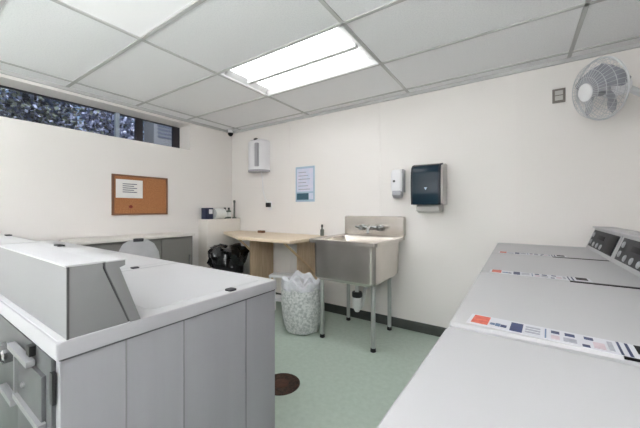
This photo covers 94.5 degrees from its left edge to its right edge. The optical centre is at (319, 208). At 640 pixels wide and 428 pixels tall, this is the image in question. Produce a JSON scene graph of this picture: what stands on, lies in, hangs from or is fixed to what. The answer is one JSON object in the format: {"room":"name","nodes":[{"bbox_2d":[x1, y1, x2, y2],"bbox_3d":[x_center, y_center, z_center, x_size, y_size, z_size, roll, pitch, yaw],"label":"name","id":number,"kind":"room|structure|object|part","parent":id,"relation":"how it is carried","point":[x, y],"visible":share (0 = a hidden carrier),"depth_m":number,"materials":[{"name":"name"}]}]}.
{"room":"laundry","nodes":[
{"label":"laundry","id":0,"kind":"room"},
{"bbox_2d":[0,73,231,265],"bbox_3d":[-3.342,-0.025,1.659,0.300,2.450,6.840,0,0,34],"label":"wall","id":1,"kind":"structure","parent":0,"point":[55,181],"depth_m":2.98,"materials":[{"name":"paint"}]},
{"bbox_2d":[0,85,179,147],"bbox_3d":[-2.814,-0.929,2.643,0.061,0.327,3.262,0,0,34],"label":"window","id":2,"kind":"structure","parent":1,"relation":"in","point":[138,122],"depth_m":3.53,"materials":[{"name":"black metal"}]},
{"bbox_2d":[111,174,167,214],"bbox_3d":[-2.018,-0.153,3.349,0.020,0.436,0.590,0,0,34],"label":"cork board","id":3,"kind":"object","parent":1,"relation":"attached to","point":[154,201],"visible":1,"depth_m":3.37,"materials":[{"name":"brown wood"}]},
{"bbox_2d":[116,179,142,197],"bbox_3d":[-2.085,-0.220,3.243,0.002,0.200,0.270,0,0,34],"label":"notice sheet","id":4,"kind":"object","parent":3,"relation":"attached to","point":[125,188],"visible":1,"depth_m":3.24,"materials":[{"name":"paper"}]},
{"bbox_2d":[123,183,136,192],"bbox_3d":[-2.083,-0.229,3.245,0.001,0.097,0.145,0,0,34],"label":"print","id":5,"kind":"object","parent":4,"relation":"attached to","point":[127,187],"depth_m":3.24,"materials":[{"name":"paper"}]},
{"bbox_2d":[198,218,239,267],"bbox_3d":[-1.391,0.667,4.125,0.200,1.065,0.548,0,0,34],"label":"ledge","id":6,"kind":"object","parent":1,"relation":"attached to","point":[210,231],"depth_m":3.94,"materials":[{"name":"white paint"}]},
{"bbox_2d":[201,208,212,218],"bbox_3d":[-1.500,0.060,3.941,0.102,0.150,0.110,0,0,34],"label":"box","id":7,"kind":"object","parent":6,"relation":"on","point":[206,213],"visible":0.92,"depth_m":3.90,"materials":[{"name":"blue cardboard"}]},
{"bbox_2d":[213,208,226,218],"bbox_3d":[-1.396,0.063,4.063,0.144,0.144,0.160,0,0,34],"label":"paper roll","id":8,"kind":"object","parent":6,"relation":"on","point":[218,213],"visible":0.83,"depth_m":4.01,"materials":[{"name":"white paper"}]},
{"bbox_2d":[227,208,230,217],"bbox_3d":[-1.304,0.058,4.236,0.062,0.155,0.062,0,0,34],"label":"bottle","id":9,"kind":"object","parent":6,"relation":"on","point":[228,210],"visible":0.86,"depth_m":4.21,"materials":[{"name":"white plastic"}]},
{"bbox_2d":[232,200,235,217],"bbox_3d":[-1.243,0.004,4.292,0.060,0.262,0.060,0,0,34],"label":"post","id":10,"kind":"object","parent":6,"relation":"on","point":[233,200],"visible":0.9,"depth_m":4.28,"materials":[{"name":"grey metal"}]},
{"bbox_2d":[0,42,639,133],"bbox_3d":[-1.445,-1.135,0.390,4.265,0.030,6.840,0,0,34],"label":"trim","id":11,"kind":"structure","parent":1,"relation":"attached to","point":[634,45],"depth_m":2.76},
{"bbox_2d":[0,0,639,130],"bbox_3d":[-1.528,-1.197,0.445,4.665,0.106,7.040,0,0,34],"label":"ceiling","id":12,"kind":"structure","parent":0,"point":[175,68],"depth_m":2.07,"materials":[{"name":"tile"}]},
{"bbox_2d":[58,0,196,36],"bbox_3d":[-0.874,-1.200,1.409,1.220,0.100,0.610,0,0,34],"label":"ceiling light","id":13,"kind":"object","parent":12,"relation":"attached to","point":[136,17],"visible":1,"depth_m":1.72,"materials":[{"name":"white plastic"}]},
{"bbox_2d":[228,129,232,136],"bbox_3d":[-1.295,-1.100,4.285,0.072,0.100,0.072,0,0,34],"label":"security camera","id":14,"kind":"object","parent":12,"relation":"attached to","point":[230,132],"visible":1,"depth_m":4.26,"materials":[{"name":"white plastic"}]},
{"bbox_2d":[221,26,377,94],"bbox_3d":[-0.195,-1.200,2.423,1.220,0.100,0.610,0,0,34],"label":"ceiling light","id":15,"kind":"object","parent":12,"relation":"attached to","point":[334,52],"visible":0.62,"depth_m":2.39,"materials":[{"name":"white plastic"}]},
{"bbox_2d":[275,301,439,427],"bbox_3d":[-1.528,1.250,0.445,4.665,0.100,7.040,0,0,34],"label":"floor","id":16,"kind":"structure","parent":0,"point":[344,384],"depth_m":2.21,"materials":[{"name":"plastic"}]},
{"bbox_2d":[39,240,77,245],"bbox_3d":[-2.365,0.658,2.198,0.682,1.083,0.740,0,0,34],"label":"washing machine","id":17,"kind":"object","parent":16,"relation":"on","point":[44,241],"visible":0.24,"depth_m":2.45,"materials":[{"name":"metal"}]},
{"bbox_2d":[0,234,177,271],"bbox_3d":[-1.228,0.658,1.437,0.682,1.083,0.740,0,0,34],"label":"washing machine","id":18,"kind":"object","parent":16,"relation":"on","point":[132,262],"visible":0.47,"depth_m":1.49,"materials":[{"name":"metal"}]},
{"bbox_3d":[-1.160,0.280,1.539,0.582,0.004,0.433,0,0,34],"label":"lid","id":19,"kind":"part","parent":18,"relation":"part of","materials":[{"name":"white metal"}]},
{"bbox_2d":[64,245,116,253],"bbox_3d":[-1.796,0.658,1.818,0.682,1.083,0.740,0,0,34],"label":"washing machine","id":20,"kind":"object","parent":16,"relation":"on","point":[80,247],"visible":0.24,"depth_m":2.03,"materials":[{"name":"metal"}]},
{"bbox_3d":[-1.728,0.280,1.919,0.582,0.004,0.433,0,0,34],"label":"lid","id":21,"kind":"part","parent":20,"relation":"part of","materials":[{"name":"white metal"}]},
{"bbox_2d":[59,232,194,264],"bbox_3d":[-1.931,0.741,3.082,0.436,0.918,1.115,0,0,34],"label":"base cabinet","id":22,"kind":"object","parent":16,"relation":"on","point":[171,246],"visible":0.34,"depth_m":3.15,"materials":[{"name":"silver metal"}]},
{"bbox_3d":[-1.973,0.725,2.683,0.014,0.790,0.345,0,0,34],"label":"door","id":23,"kind":"part","parent":22,"relation":"part of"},
{"bbox_2d":[59,232,194,244],"bbox_3d":[-1.933,0.295,3.084,0.430,0.026,1.115,0,0,34],"label":"countertop","id":24,"kind":"structure","parent":22,"relation":"on","point":[106,239],"depth_m":2.93,"materials":[{"name":"beige laminate"}]},
{"bbox_3d":[-1.775,0.725,2.978,0.014,0.790,0.345,0,0,34],"label":"door","id":25,"kind":"part","parent":22,"relation":"part of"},
{"bbox_3d":[-1.578,0.725,3.273,0.014,0.790,0.345,0,0,34],"label":"door","id":26,"kind":"part","parent":22,"relation":"part of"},
{"bbox_2d":[0,242,275,427],"bbox_3d":[-0.660,0.658,1.057,0.682,1.083,0.740,0,0,34],"label":"washing machine","id":27,"kind":"object","parent":16,"relation":"on","point":[86,342],"visible":1,"depth_m":0.80,"materials":[{"name":"metal"}]},
{"bbox_3d":[-0.835,0.730,0.811,0.640,0.820,0.010,0,0,34],"label":"panel","id":28,"kind":"part","parent":27,"relation":"part of","materials":[{"name":"metal"}]},
{"bbox_3d":[-0.683,0.632,0.701,0.195,0.535,0.010,0,0,34],"label":"service panel","id":29,"kind":"part","parent":27,"relation":"part of","materials":[{"name":"metal"}]},
{"bbox_3d":[-0.756,0.203,0.908,0.668,0.155,0.078,0,0,34],"label":"control panel","id":30,"kind":"part","parent":27,"relation":"part of","materials":[{"name":"grey metal"}]},
{"bbox_3d":[-0.592,0.280,1.158,0.582,0.004,0.433,0,0,34],"label":"lid","id":31,"kind":"part","parent":27,"relation":"part of","materials":[{"name":"white metal"}]},
{"bbox_2d":[119,238,159,258],"bbox_3d":[-1.497,0.713,2.451,0.424,0.976,0.473,0,0,-30],"label":"chair","id":32,"kind":"object","parent":16,"relation":"on","point":[137,246],"visible":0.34,"depth_m":2.27,"materials":[{"name":"plastic"}]},
{"bbox_2d":[207,243,249,273],"bbox_3d":[-1.138,0.818,3.647,0.499,0.764,0.500,0,0,34],"label":"garbage bag","id":33,"kind":"object","parent":16,"relation":"on","point":[231,258],"visible":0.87,"depth_m":3.48,"materials":[{"name":"black plastic"}]},
{"bbox_2d":[224,230,325,279],"bbox_3d":[-0.717,0.755,3.580,1.495,0.890,0.692,0,0,34],"label":"wooden table","id":34,"kind":"object","parent":16,"relation":"on","point":[261,244],"visible":0.57,"depth_m":3.46,"materials":[{"name":"brown wood"}]},
{"bbox_3d":[-0.739,0.771,3.768,0.020,0.857,0.400,0,0,34],"label":"support panel","id":35,"kind":"part","parent":34,"relation":"part of","materials":[{"name":"beige wood"}]},
{"bbox_3d":[-0.132,0.771,3.362,0.020,0.857,0.400,0,0,34],"label":"support panel","id":36,"kind":"part","parent":34,"relation":"part of","materials":[{"name":"beige wood"}]},
{"bbox_2d":[320,225,323,235],"bbox_3d":[0.025,0.245,3.425,0.044,0.130,0.043,0,0,34],"label":"spray bottle","id":37,"kind":"object","parent":34,"relation":"on","point":[321,229],"visible":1,"depth_m":3.41,"materials":[{"name":"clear plastic"}]},
{"bbox_2d":[269,272,292,309],"bbox_3d":[-0.427,0.976,3.349,0.324,0.449,0.314,0,0,14],"label":"step stool","id":38,"kind":"object","parent":16,"relation":"on","point":[274,275],"visible":0.3,"depth_m":3.36,"materials":[{"name":"white plastic"}]},
{"bbox_2d":[275,373,299,395],"bbox_3d":[-0.265,1.195,2.031,0.256,0.010,0.256,0,0,34],"label":"floor drain","id":39,"kind":"object","parent":16,"relation":"on","point":[285,383],"visible":0.67,"depth_m":2.02,"materials":[{"name":"brown metal"}]},
{"bbox_2d":[281,270,319,334],"bbox_3d":[-0.172,0.921,2.957,0.458,0.557,0.439,0,0,34],"label":"trash can","id":40,"kind":"object","parent":16,"relation":"on","point":[300,292],"visible":0.91,"depth_m":2.79,"materials":[{"name":"white plastic"}]},
{"bbox_2d":[309,216,405,352],"bbox_3d":[0.374,0.637,2.833,0.670,1.125,0.745,0,0,34],"label":"utility sink","id":41,"kind":"object","parent":16,"relation":"on","point":[366,255],"visible":1,"depth_m":2.66,"materials":[{"name":"metal"}]},
{"bbox_3d":[0.022,0.887,2.765,0.038,0.565,0.037,0,0,34],"label":"leg","id":42,"kind":"part","parent":41,"relation":"part of","materials":[{"name":"metal"}]},
{"bbox_3d":[0.306,0.887,3.189,0.038,0.565,0.037,0,0,34],"label":"leg","id":43,"kind":"part","parent":41,"relation":"part of","materials":[{"name":"metal"}]},
{"bbox_2d":[309,233,404,286],"bbox_3d":[0.369,0.457,2.825,0.670,0.376,0.725,0,0,34],"label":"basin","id":44,"kind":"object","parent":41,"relation":"in","point":[360,259],"depth_m":2.57,"materials":[{"name":"metal"}]},
{"bbox_3d":[0.425,0.195,3.126,0.095,0.064,0.085,0,0,34],"label":"tap handle","id":45,"kind":"part","parent":41,"relation":"part of","materials":[{"name":"silver metal"}]},
{"bbox_3d":[0.483,0.202,3.005,0.200,0.086,0.222,0,0,34],"label":"spout","id":46,"kind":"part","parent":41,"relation":"part of","materials":[{"name":"silver metal"}]},
{"bbox_3d":[0.446,0.887,2.481,0.038,0.565,0.037,0,0,34],"label":"leg","id":47,"kind":"part","parent":41,"relation":"part of","materials":[{"name":"metal"}]},
{"bbox_3d":[0.618,0.195,2.998,0.096,0.064,0.085,0,0,34],"label":"tap handle","id":48,"kind":"part","parent":41,"relation":"part of","materials":[{"name":"silver metal"}]},
{"bbox_3d":[0.688,0.887,2.933,0.038,0.565,0.037,0,0,34],"label":"leg","id":49,"kind":"part","parent":41,"relation":"part of","materials":[{"name":"metal"}]},
{"bbox_2d":[376,327,639,427],"bbox_3d":[0.390,0.662,0.227,0.739,1.075,0.696,0,0,35],"label":"washing machine","id":50,"kind":"object","parent":16,"relation":"on","point":[468,379],"visible":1,"depth_m":0.46,"materials":[{"name":"white metal"}]},
{"bbox_2d":[449,273,639,366],"bbox_3d":[0.803,0.662,0.826,0.739,1.075,0.696,0,0,34],"label":"washing machine","id":51,"kind":"object","parent":16,"relation":"on","point":[596,321],"visible":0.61,"depth_m":0.78,"materials":[{"name":"white metal"}]},
{"bbox_2d":[480,233,639,288],"bbox_3d":[1.192,0.662,1.408,0.739,1.075,0.696,0,0,34],"label":"washing machine","id":52,"kind":"object","parent":16,"relation":"on","point":[623,271],"visible":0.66,"depth_m":1.37,"materials":[{"name":"white metal"}]},
{"bbox_3d":[1.377,0.204,1.272,0.042,0.112,0.618,0,0,34],"label":"control panel","id":53,"kind":"part","parent":52,"relation":"part of","materials":[{"name":"black plastic"}]},
{"bbox_2d":[491,226,639,260],"bbox_3d":[1.581,0.662,1.989,0.739,1.075,0.696,0,0,34],"label":"washing machine","id":54,"kind":"object","parent":16,"relation":"on","point":[603,243],"visible":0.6,"depth_m":1.89,"materials":[{"name":"white metal"}]},
{"bbox_3d":[1.766,0.204,1.854,0.042,0.112,0.618,0,0,34],"label":"control panel","id":55,"kind":"part","parent":54,"relation":"part of","materials":[{"name":"black plastic"}]},
{"bbox_3d":[1.638,0.202,1.667,0.036,0.098,0.155,0,0,34],"label":"coin plate","id":56,"kind":"part","parent":54,"relation":"part of","materials":[{"name":"black metal"}]},
{"bbox_2d":[232,48,639,327],"bbox_3d":[0.402,-0.025,3.329,4.665,2.450,0.100,0,0,34],"label":"wall","id":57,"kind":"structure","parent":0,"point":[578,173],"depth_m":2.70,"materials":[{"name":"paint"}]},
{"bbox_2d":[248,138,269,202],"bbox_3d":[-0.852,-0.505,3.992,0.306,0.880,0.194,0,0,34],"label":"water heater","id":58,"kind":"object","parent":57,"relation":"attached to","point":[258,149],"visible":0.98,"depth_m":3.91,"materials":[{"name":"grey plastic"}]},
{"bbox_3d":[-0.852,-0.725,3.994,0.300,0.410,0.191,0,0,34],"label":"tank","id":59,"kind":"part","parent":58,"relation":"part of","materials":[{"name":"white metal"}]},
{"bbox_3d":[-0.743,-0.289,4.006,0.140,0.446,0.042,0,0,34],"label":"cord","id":60,"kind":"part","parent":58,"relation":"part of","materials":[{"name":"white plastic"}]},
{"bbox_2d":[266,202,271,209],"bbox_3d":[-0.690,-0.043,3.967,0.072,0.115,0.055,0,0,34],"label":"wall outlet","id":61,"kind":"object","parent":57,"relation":"attached to","point":[269,205],"visible":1,"depth_m":3.96,"materials":[{"name":"white plastic"}]},
{"bbox_2d":[288,122,289,272],"bbox_3d":[-0.393,-0.010,3.799,0.032,2.220,0.003,0,0,34],"label":"trim","id":62,"kind":"structure","parent":57,"relation":"attached to","point":[288,122],"depth_m":3.81,"materials":[{"name":"paint"}]},
{"bbox_2d":[296,166,314,201],"bbox_3d":[-0.186,-0.307,3.659,0.290,0.435,0.006,0,0,34],"label":"poster","id":63,"kind":"object","parent":57,"relation":"attached to","point":[305,176],"visible":1,"depth_m":3.65,"materials":[{"name":"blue paper"}]},
{"bbox_2d":[276,292,446,336],"bbox_3d":[0.454,1.153,3.227,4.265,0.095,0.012,0,0,34],"label":"baseboard","id":64,"kind":"structure","parent":57,"relation":"attached to","point":[415,326],"depth_m":3.03,"materials":[{"name":"rubber"}]},
{"bbox_2d":[345,216,405,235],"bbox_3d":[0.565,0.175,3.119,0.670,0.200,0.058,0,0,34],"label":"backsplash","id":65,"kind":"structure","parent":57,"relation":"attached to","point":[394,225],"depth_m":3.06,"materials":[{"name":"metal"}]},
{"bbox_2d":[377,103,379,313],"bbox_3d":[0.621,-0.010,3.120,0.032,2.220,0.003,0,0,34],"label":"trim","id":66,"kind":"structure","parent":57,"relation":"attached to","point":[378,104],"depth_m":3.12,"materials":[{"name":"paint"}]},
{"bbox_2d":[391,169,404,197],"bbox_3d":[0.778,-0.250,2.954,0.122,0.289,0.104,0,0,34],"label":"soap dispenser","id":67,"kind":"object","parent":57,"relation":"attached to","point":[397,176],"visible":1,"depth_m":2.92,"materials":[{"name":"white plastic"}]},
{"bbox_3d":[0.829,-0.278,2.930,0.010,0.225,0.081,0,0,34],"label":"plate","id":68,"kind":"part","parent":67,"relation":"part of","materials":[{"name":"grey plastic"}]},
{"bbox_2d":[411,163,446,212],"bbox_3d":[1.005,-0.192,2.726,0.273,0.453,0.231,0,0,34],"label":"paper towel dispenser","id":69,"kind":"object","parent":57,"relation":"attached to","point":[428,181],"visible":1,"depth_m":2.64,"materials":[{"name":"plastic"}]},
{"bbox_2d":[416,205,442,212],"bbox_3d":[1.018,-0.002,2.743,0.200,0.073,0.189,0,0,34],"label":"paper towel","id":70,"kind":"object","parent":69,"relation":"on","point":[419,208],"depth_m":2.68,"materials":[{"name":"white paper"}]},
{"bbox_2d":[516,73,519,243],"bbox_3d":[1.635,-0.010,2.442,0.032,2.220,0.003,0,0,34],"label":"trim","id":71,"kind":"structure","parent":57,"relation":"attached to","point":[517,74],"depth_m":2.44,"materials":[{"name":"paint"}]},
{"bbox_2d":[552,88,565,103],"bbox_3d":[1.849,-0.878,2.292,0.080,0.108,0.014,0,0,34],"label":"wall plate","id":72,"kind":"object","parent":57,"relation":"attached to","point":[558,95],"visible":1,"depth_m":2.29,"materials":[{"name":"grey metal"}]},
{"bbox_3d":[0.369,-0.025,-0.824,0.100,2.450,6.840,0,0,34],"label":"wall","id":73,"kind":"structure","parent":0,"visible":0},
{"bbox_2d":[572,56,639,120],"bbox_3d":[1.824,-0.749,1.811,0.414,0.376,0.341,0,0,34],"label":"wall fan","id":74,"kind":"object","parent":73,"relation":"attached to","point":[609,81],"visible":1,"depth_m":1.81,"materials":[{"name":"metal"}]},
{"bbox_3d":[1.736,-0.836,1.906,0.049,0.155,0.175,0,0,-27],"label":"blade","id":75,"kind":"part","parent":74,"relation":"part of","materials":[{"name":"grey plastic"}]},
{"bbox_3d":[1.770,-0.695,1.943,0.073,0.171,0.144,0,0,6],"label":"blade","id":76,"kind":"part","parent":74,"relation":"part of","materials":[{"name":"grey plastic"}]},
{"bbox_3d":[1.754,-0.663,1.810,0.081,0.128,0.179,0,0,34],"label":"blade","id":77,"kind":"part","parent":74,"relation":"part of","materials":[{"name":"grey plastic"}]},
{"bbox_3d":[1.742,-0.803,1.769,0.113,0.143,0.131,0,0,14],"label":"blade","id":78,"kind":"part","parent":74,"relation":"part of","materials":[{"name":"grey plastic"}]},
{"bbox_3d":[1.851,-0.764,1.846,0.124,0.131,0.120,0,0,6],"label":"motor","id":79,"kind":"part","parent":74,"relation":"part of","materials":[{"name":"white plastic"}]},
{"bbox_3d":[1.959,-0.734,1.822,0.190,0.109,0.052,0,0,19],"label":"arm","id":80,"kind":"part","parent":74,"relation":"part of","materials":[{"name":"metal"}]},
{"label":"outside","id":81,"kind":"structure","parent":0,"visible":0},
{"bbox_3d":[-4.505,-0.550,4.821,5.150,0.300,11.000,0,0,34],"label":"ground","id":82,"kind":"structure","parent":81,"visible":0},
{"bbox_2d":[0,87,33,120],"bbox_3d":[-4.214,-1.589,3.675,1.111,1.846,1.110,0,0,34],"label":"shrub","id":83,"kind":"object","parent":82,"relation":"on","point":[0,87],"visible":0.02,"depth_m":3.74,"materials":[{"name":"green plant"}]},
{"bbox_2d":[0,88,75,128],"bbox_3d":[-3.224,-1.351,3.376,0.693,1.372,0.700,0,0,34],"label":"shrub","id":84,"kind":"object","parent":82,"relation":"on","point":[42,115],"visible":0.38,"depth_m":3.26,"materials":[{"name":"green plant"}]},
{"bbox_3d":[-3.255,-1.201,3.355,0.356,1.005,0.445,0,0,-24],"label":"stem","id":85,"kind":"part","parent":84,"relation":"part of","materials":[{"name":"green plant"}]},
{"bbox_2d":[44,99,124,130],"bbox_3d":[-3.624,-1.597,4.554,1.116,1.844,1.109,0,0,34],"label":"shrub","id":86,"kind":"object","parent":82,"relation":"on","point":[75,110],"visible":0.03,"depth_m":4.35,"materials":[{"name":"green plant"}]},
{"bbox_3d":[-3.605,-1.381,4.543,0.670,1.366,0.700,0,0,34],"label":"stem","id":87,"kind":"part","parent":86,"relation":"part of","materials":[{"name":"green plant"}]},
{"bbox_2d":[79,106,133,139],"bbox_3d":[-2.784,-1.304,3.926,0.668,1.265,0.664,0,0,34],"label":"shrub","id":88,"kind":"object","parent":82,"relation":"on","point":[104,121],"visible":0.28,"depth_m":3.76,"materials":[{"name":"green plant"}]},
{"bbox_2d":[144,121,171,146],"bbox_3d":[-2.296,-1.010,4.299,0.320,0.620,0.410,0,0,34],"label":"utility box","id":89,"kind":"object","parent":82,"relation":"on","point":[154,133],"visible":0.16,"depth_m":4.16,"materials":[{"name":"metal"}]}
]}

